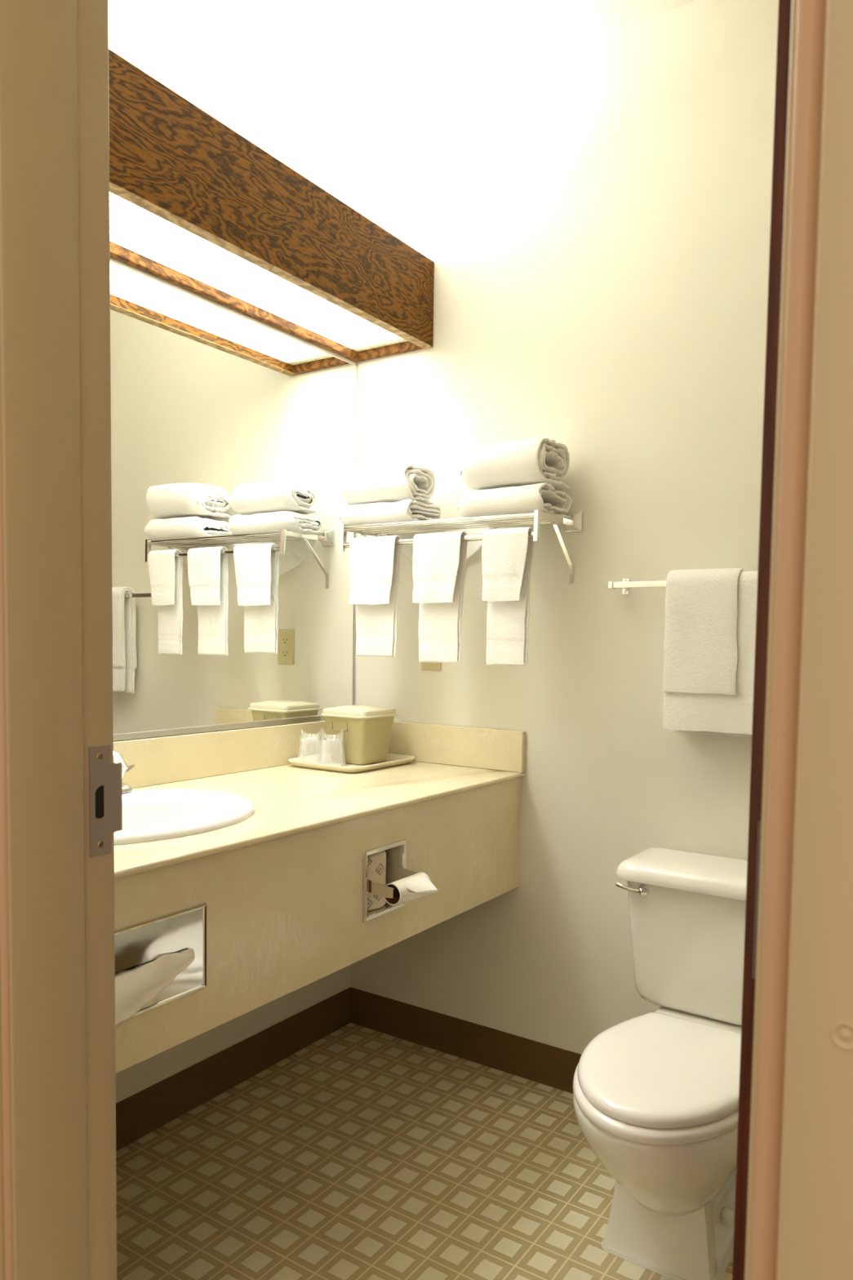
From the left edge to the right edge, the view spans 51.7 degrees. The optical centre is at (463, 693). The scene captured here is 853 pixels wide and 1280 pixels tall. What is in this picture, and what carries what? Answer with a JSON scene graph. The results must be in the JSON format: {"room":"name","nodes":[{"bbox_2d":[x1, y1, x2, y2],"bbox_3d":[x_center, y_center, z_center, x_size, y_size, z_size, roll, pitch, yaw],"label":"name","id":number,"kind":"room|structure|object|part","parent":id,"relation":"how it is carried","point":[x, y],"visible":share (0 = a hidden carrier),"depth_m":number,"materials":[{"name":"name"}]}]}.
{"room":"hotel bathroom","nodes":[
{"label":"hotel bathroom","id":0,"kind":"room"},
{"bbox_2d":[107,0,358,1102],"bbox_3d":[-0.724,-0.275,1.975,0.100,2.535,1.560,3,4,33],"label":"wall","id":1,"kind":"structure","parent":0,"point":[176,43],"depth_m":2.10,"materials":[{"name":"beige paint"}]},
{"bbox_2d":[113,720,330,788],"bbox_3d":[-0.682,0.151,1.967,0.015,0.105,1.327,3,4,33],"label":"backsplash","id":2,"kind":"structure","parent":1,"relation":"attached to","point":[172,758],"depth_m":2.10,"materials":[{"name":"beige stone"}]},
{"bbox_2d":[115,986,351,1151],"bbox_3d":[-0.692,0.943,2.023,0.013,0.100,1.345,3,4,33],"label":"baseboard","id":3,"kind":"structure","parent":1,"relation":"attached to","point":[140,1113],"depth_m":2.18,"materials":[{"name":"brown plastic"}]},
{"bbox_2d":[110,262,356,741],"bbox_3d":[-0.672,-0.398,1.943,0.010,0.992,1.341,3,4,33],"label":"wall mirror","id":4,"kind":"object","parent":1,"relation":"attached to","point":[233,437],"visible":0.68,"depth_m":2.09,"materials":[{"name":"white mirror"}]},
{"bbox_2d":[108,48,434,362],"bbox_3d":[-0.554,-1.010,1.839,0.264,0.221,1.344,3,4,33],"label":"vanity light","id":5,"kind":"object","parent":1,"relation":"attached to","point":[196,206],"visible":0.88,"depth_m":1.86,"materials":[{"name":"brown wood"}]},
{"bbox_3d":[-0.659,-0.920,1.910,0.019,0.031,1.344,3,4,33],"label":"rail","id":6,"kind":"part","parent":5,"relation":"part of","materials":[{"name":"brown wood"}]},
{"bbox_3d":[-0.202,-0.942,2.405,0.216,0.031,0.017,3,4,33],"label":"rail","id":7,"kind":"part","parent":5,"relation":"part of","materials":[{"name":"brown wood"}]},
{"bbox_2d":[113,720,525,1073],"bbox_3d":[-0.447,0.312,1.835,0.569,0.403,1.344,3,4,33],"label":"countertop","id":8,"kind":"structure","parent":1,"relation":"attached to","point":[280,886],"depth_m":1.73,"materials":[{"name":"beige stone"}]},
{"bbox_2d":[113,749,134,792],"bbox_3d":[-0.738,0.148,1.709,0.172,0.108,0.175,0,4,-16],"label":"faucet","id":9,"kind":"object","parent":8,"relation":"on","point":[117,757],"visible":0.14,"depth_m":1.67,"materials":[{"name":"silver metal"}]},
{"bbox_3d":[-0.697,0.145,1.689,0.143,0.098,0.036,3,4,33],"label":"spout","id":10,"kind":"part","parent":9,"relation":"part of","materials":[{"name":"silver metal"}]},
{"bbox_3d":[-0.743,0.195,1.720,0.052,0.013,0.206,3,4,33],"label":"plate","id":11,"kind":"part","parent":9,"relation":"part of","materials":[{"name":"silver metal"}]},
{"bbox_3d":[-0.694,0.155,1.792,0.024,0.018,0.040,3,4,33],"label":"lever","id":12,"kind":"part","parent":9,"relation":"part of","materials":[{"name":"silver metal"}]},
{"bbox_2d":[114,902,206,1026],"bbox_3d":[-0.469,0.403,1.291,0.035,0.137,0.233,3,4,33],"label":"dispenser","id":13,"kind":"object","parent":8,"relation":"attached to","point":[154,968],"visible":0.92,"depth_m":1.31,"materials":[{"name":"silver metal"}]},
{"bbox_2d":[113,788,255,844],"bbox_3d":[-0.619,0.288,1.606,0.426,0.154,0.496,3,4,33],"label":"sink","id":14,"kind":"object","parent":8,"relation":"in","point":[157,814],"visible":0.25,"depth_m":1.76,"materials":[{"name":"white ceramic"}]},
{"bbox_2d":[288,752,414,773],"bbox_3d":[-0.294,0.180,2.328,0.238,0.016,0.280,3,4,33],"label":"serving tray","id":15,"kind":"object","parent":8,"relation":"on","point":[308,762],"visible":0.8,"depth_m":2.28,"materials":[{"name":"beige plastic"}]},
{"bbox_2d":[297,728,324,764],"bbox_3d":[-0.396,0.136,2.282,0.070,0.096,0.070,3,4,33],"label":"cup","id":16,"kind":"object","parent":15,"relation":"on","point":[321,728],"visible":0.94,"depth_m":2.28,"materials":[{"name":"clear plastic"}]},
{"bbox_2d":[318,728,346,764],"bbox_3d":[-0.340,0.138,2.272,0.072,0.094,0.071,3,4,33],"label":"cup","id":17,"kind":"object","parent":15,"relation":"on","point":[343,729],"visible":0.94,"depth_m":2.27,"materials":[{"name":"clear plastic"}]},
{"bbox_2d":[320,705,398,764],"bbox_3d":[-0.279,0.109,2.348,0.155,0.148,0.155,3,4,33],"label":"ice bucket","id":18,"kind":"object","parent":15,"relation":"on","point":[366,735],"visible":1,"depth_m":2.30,"materials":[{"name":"beige plastic"}]},
{"bbox_3d":[-0.278,0.048,2.345,0.155,0.026,0.155,3,4,33],"label":"bucket lid","id":19,"kind":"part","parent":18,"relation":"part of","materials":[{"name":"beige plastic"}]},
{"bbox_2d":[362,839,417,923],"bbox_3d":[-0.183,0.376,1.795,0.184,0.142,0.138,3,4,33],"label":"toilet paper holder","id":20,"kind":"object","parent":8,"relation":"attached to","point":[396,851],"visible":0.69,"depth_m":1.78,"materials":[{"name":"silver metal"}]},
{"bbox_2d":[367,850,386,910],"bbox_3d":[-0.209,0.377,1.803,0.100,0.113,0.100,3,4,33],"label":"toilet roll","id":21,"kind":"object","parent":20,"relation":"in","point":[376,862],"visible":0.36,"depth_m":1.77,"materials":[{"name":"beige paper"}]},
{"bbox_3d":[-0.168,0.381,1.718,0.076,0.030,0.002,3,4,33],"label":"arm","id":22,"kind":"part","parent":20,"relation":"part of","materials":[{"name":"silver metal"}]},
{"bbox_3d":[-0.107,0.376,1.813,0.076,0.030,0.002,3,4,33],"label":"arm","id":23,"kind":"part","parent":20,"relation":"part of","materials":[{"name":"silver metal"}]},
{"bbox_2d":[383,871,438,905],"bbox_3d":[-0.099,0.390,1.746,0.074,0.044,0.104,3,4,33],"label":"toilet paper roll","id":24,"kind":"object","parent":20,"relation":"on","point":[418,885],"visible":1,"depth_m":1.73,"materials":[{"name":"white paper"}]},
{"bbox_2d":[115,1022,733,1279],"bbox_3d":[0.118,1.062,1.501,2.150,0.050,1.560,3,4,33],"label":"floor","id":25,"kind":"structure","parent":0,"point":[362,1153],"depth_m":1.83,"materials":[{"name":"tile"}]},
{"bbox_2d":[573,847,747,1279],"bbox_3d":[0.432,0.701,1.673,0.450,0.659,0.686,3,4,33],"label":"toilet","id":26,"kind":"object","parent":25,"relation":"on","point":[655,1095],"visible":0.73,"depth_m":1.59,"materials":[{"name":"white ceramic"}]},
{"bbox_3d":[0.348,0.412,1.864,0.051,0.019,0.011,2,4,20],"label":"lever arm","id":27,"kind":"part","parent":26,"relation":"part of","materials":[{"name":"silver metal"}]},
{"bbox_3d":[0.376,0.417,1.855,0.025,0.025,0.016,3,4,33],"label":"flush handle","id":28,"kind":"part","parent":26,"relation":"part of","materials":[{"name":"silver metal"}]},
{"bbox_3d":[0.379,0.805,1.600,0.326,0.224,0.490,3,4,33],"label":"bowl","id":29,"kind":"part","parent":26,"relation":"part of","materials":[{"name":"white ceramic"}]},
{"bbox_3d":[0.356,0.684,1.553,0.320,0.021,0.404,3,4,33],"label":"seat","id":30,"kind":"part","parent":26,"relation":"part of","materials":[{"name":"white ceramic"}]},
{"bbox_3d":[0.360,0.660,1.558,0.306,0.025,0.398,3,4,33],"label":"lid","id":31,"kind":"part","parent":26,"relation":"part of","materials":[{"name":"white ceramic"}]},
{"bbox_3d":[0.562,0.382,1.851,0.450,0.039,0.220,3,4,33],"label":"tank lid","id":32,"kind":"part","parent":26,"relation":"part of","materials":[{"name":"white ceramic"}]},
{"bbox_3d":[0.563,0.539,1.865,0.412,0.274,0.192,3,4,33],"label":"tank","id":33,"kind":"part","parent":26,"relation":"part of","materials":[{"name":"white ceramic"}]},
{"bbox_2d":[191,0,697,130],"bbox_3d":[0.161,-1.523,1.348,2.150,0.060,1.560,3,4,33],"label":"ceiling","id":34,"kind":"structure","parent":0,"point":[371,62],"depth_m":2.06,"materials":[{"name":"white paint"}]},
{"bbox_2d":[350,0,778,1054],"bbox_3d":[0.533,-0.258,2.038,1.950,2.535,0.100,3,4,33],"label":"wall","id":35,"kind":"structure","parent":0,"point":[593,218],"depth_m":2.12,"materials":[{"name":"beige paint"}]},
{"bbox_2d":[421,662,441,670],"bbox_3d":[-0.089,-0.116,2.380,0.065,0.107,0.006,3,4,33],"label":"wall outlet","id":36,"kind":"object","parent":35,"relation":"attached to","point":[424,665],"visible":0.18,"depth_m":2.38,"materials":[{"name":"beige plastic"}]},
{"bbox_2d":[339,510,582,582],"bbox_3d":[-0.028,-0.365,2.221,0.629,0.171,0.190,3,4,33],"label":"towel rack","id":37,"kind":"object","parent":35,"relation":"attached to","point":[537,517],"visible":0.85,"depth_m":2.15,"materials":[{"name":"silver metal"}]},
{"bbox_3d":[-0.315,-0.406,2.300,0.011,0.070,0.018,3,4,33],"label":"post","id":38,"kind":"part","parent":37,"relation":"part of","materials":[{"name":"silver metal"}]},
{"bbox_2d":[349,535,402,657],"bbox_3d":[-0.227,-0.247,2.254,0.147,0.307,0.041,3,4,33],"label":"hand towel","id":39,"kind":"object","parent":37,"relation":"hanging from","point":[375,566],"visible":1,"depth_m":2.24,"materials":[{"name":"white fabric"}]},
{"bbox_2d":[339,499,500,562],"bbox_3d":[-0.123,-0.406,2.271,0.412,0.171,0.172,3,4,33],"label":"bath towel","id":40,"kind":"object","parent":37,"relation":"on","point":[405,510],"visible":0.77,"depth_m":2.26,"materials":[{"name":"white fabric"}]},
{"bbox_2d":[341,463,435,505],"bbox_3d":[-0.203,-0.538,2.293,0.238,0.094,0.141,3,4,33],"label":"bath towel","id":41,"kind":"object","parent":40,"relation":"on","point":[408,481],"visible":0.94,"depth_m":2.24,"materials":[{"name":"white fabric"}]},
{"bbox_3d":[-0.072,-0.420,2.147,0.565,0.008,0.008,3,4,33],"label":"shelf rail","id":42,"kind":"part","parent":37,"relation":"part of","materials":[{"name":"silver metal"}]},
{"bbox_2d":[412,531,467,663],"bbox_3d":[-0.061,-0.233,2.146,0.141,0.317,0.038,3,4,33],"label":"hand towel","id":43,"kind":"object","parent":37,"relation":"hanging from","point":[439,562],"visible":1,"depth_m":2.14,"materials":[{"name":"white fabric"}]},
{"bbox_3d":[-0.055,-0.421,2.174,0.565,0.008,0.008,3,4,33],"label":"shelf rail","id":44,"kind":"part","parent":37,"relation":"part of","materials":[{"name":"silver metal"}]},
{"bbox_3d":[-0.036,-0.423,2.203,0.565,0.008,0.008,3,4,33],"label":"shelf rail","id":45,"kind":"part","parent":37,"relation":"part of","materials":[{"name":"silver metal"}]},
{"bbox_3d":[-0.018,-0.424,2.232,0.565,0.008,0.008,3,4,33],"label":"shelf rail","id":46,"kind":"part","parent":37,"relation":"part of","materials":[{"name":"silver metal"}]},
{"bbox_3d":[-0.001,-0.426,2.258,0.565,0.008,0.008,3,4,33],"label":"shelf rail","id":47,"kind":"part","parent":37,"relation":"part of","materials":[{"name":"silver metal"}]},
{"bbox_2d":[481,527,534,666],"bbox_3d":[0.100,-0.223,2.045,0.124,0.319,0.039,3,4,33],"label":"hand towel","id":48,"kind":"object","parent":37,"relation":"hanging from","point":[507,553],"visible":0.99,"depth_m":2.04,"materials":[{"name":"white fabric"}]},
{"bbox_2d":[457,482,572,518],"bbox_3d":[0.120,-0.453,2.109,0.245,0.070,0.175,3,4,33],"label":"bath towel","id":49,"kind":"object","parent":37,"relation":"on","point":[542,496],"visible":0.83,"depth_m":2.04,"materials":[{"name":"white fabric"}]},
{"bbox_2d":[460,437,569,490],"bbox_3d":[0.121,-0.542,2.103,0.231,0.106,0.172,3,4,33],"label":"bath towel","id":50,"kind":"object","parent":49,"relation":"on","point":[540,460],"visible":0.93,"depth_m":2.04,"materials":[{"name":"white fabric"}]},
{"bbox_3d":[0.166,-0.379,1.993,0.011,0.070,0.018,3,4,33],"label":"post","id":51,"kind":"part","parent":37,"relation":"part of","materials":[{"name":"silver metal"}]},
{"bbox_2d":[350,986,581,1093],"bbox_3d":[0.484,0.960,2.062,1.946,0.100,0.013,3,4,33],"label":"baseboard","id":52,"kind":"structure","parent":35,"relation":"attached to","point":[541,1063],"depth_m":2.37,"materials":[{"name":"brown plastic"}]},
{"bbox_2d":[608,578,666,594],"bbox_3d":[0.607,-0.238,1.896,0.609,0.037,0.061,3,4,33],"label":"towel bar","id":53,"kind":"object","parent":35,"relation":"attached to","point":[625,584],"visible":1,"depth_m":2.00,"materials":[{"name":"silver metal"}]},
{"bbox_2d":[662,568,758,737],"bbox_3d":[0.579,-0.087,1.896,0.285,0.364,0.071,3,4,33],"label":"bath towel","id":54,"kind":"object","parent":53,"relation":"hanging from","point":[711,614],"visible":0.75,"depth_m":1.89,"materials":[{"name":"white fabric"}]},
{"bbox_3d":[0.528,-0.132,1.925,0.162,0.279,0.070,3,4,33],"label":"panel","id":55,"kind":"part","parent":54,"relation":"part of","materials":[{"name":"white fabric"}]},
{"bbox_3d":[-0.093,-0.186,0.646,5.600,2.535,0.011,3,4,33],"label":"wall","id":56,"kind":"structure","parent":0,"visible":0},
{"bbox_2d":[0,973,4,1279],"bbox_3d":[-0.515,0.044,0.918,0.076,2.030,0.012,3,4,33],"label":"trim","id":57,"kind":"structure","parent":56,"relation":"attached to","point":[2,1195],"depth_m":0.93,"materials":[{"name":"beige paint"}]},
{"bbox_2d":[776,0,852,1279],"bbox_3d":[0.209,0.083,0.455,0.076,2.030,0.014,3,4,33],"label":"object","id":58,"kind":"structure","parent":56,"relation":"attached to","point":[815,1233],"depth_m":0.46,"materials":[{"name":"beige paint"}]},
{"bbox_3d":[-0.249,-0.199,0.818,1.950,2.535,0.108,3,4,33],"label":"wall","id":59,"kind":"structure","parent":0,"visible":0},
{"bbox_2d":[0,0,826,1279],"bbox_3d":[-0.113,0.075,0.750,0.820,2.000,0.143,3,4,33],"label":"trim","id":60,"kind":"structure","parent":59,"relation":"attached to","point":[61,805],"depth_m":0.92,"materials":[{"name":"beige paint"}]},
{"bbox_3d":[-0.406,0.121,1.000,0.007,0.124,0.043,3,4,25],"label":"strike plate","id":61,"kind":"part","parent":60,"relation":"part of","materials":[{"name":"grey metal"}]},
{"bbox_2d":[732,0,791,1279],"bbox_3d":[0.407,0.091,0.911,0.159,1.943,0.722,3,4,33],"label":"door","id":62,"kind":"structure","parent":59,"relation":"in","point":[784,11],"depth_m":0.61,"materials":[{"name":"tan paint"}]}
]}

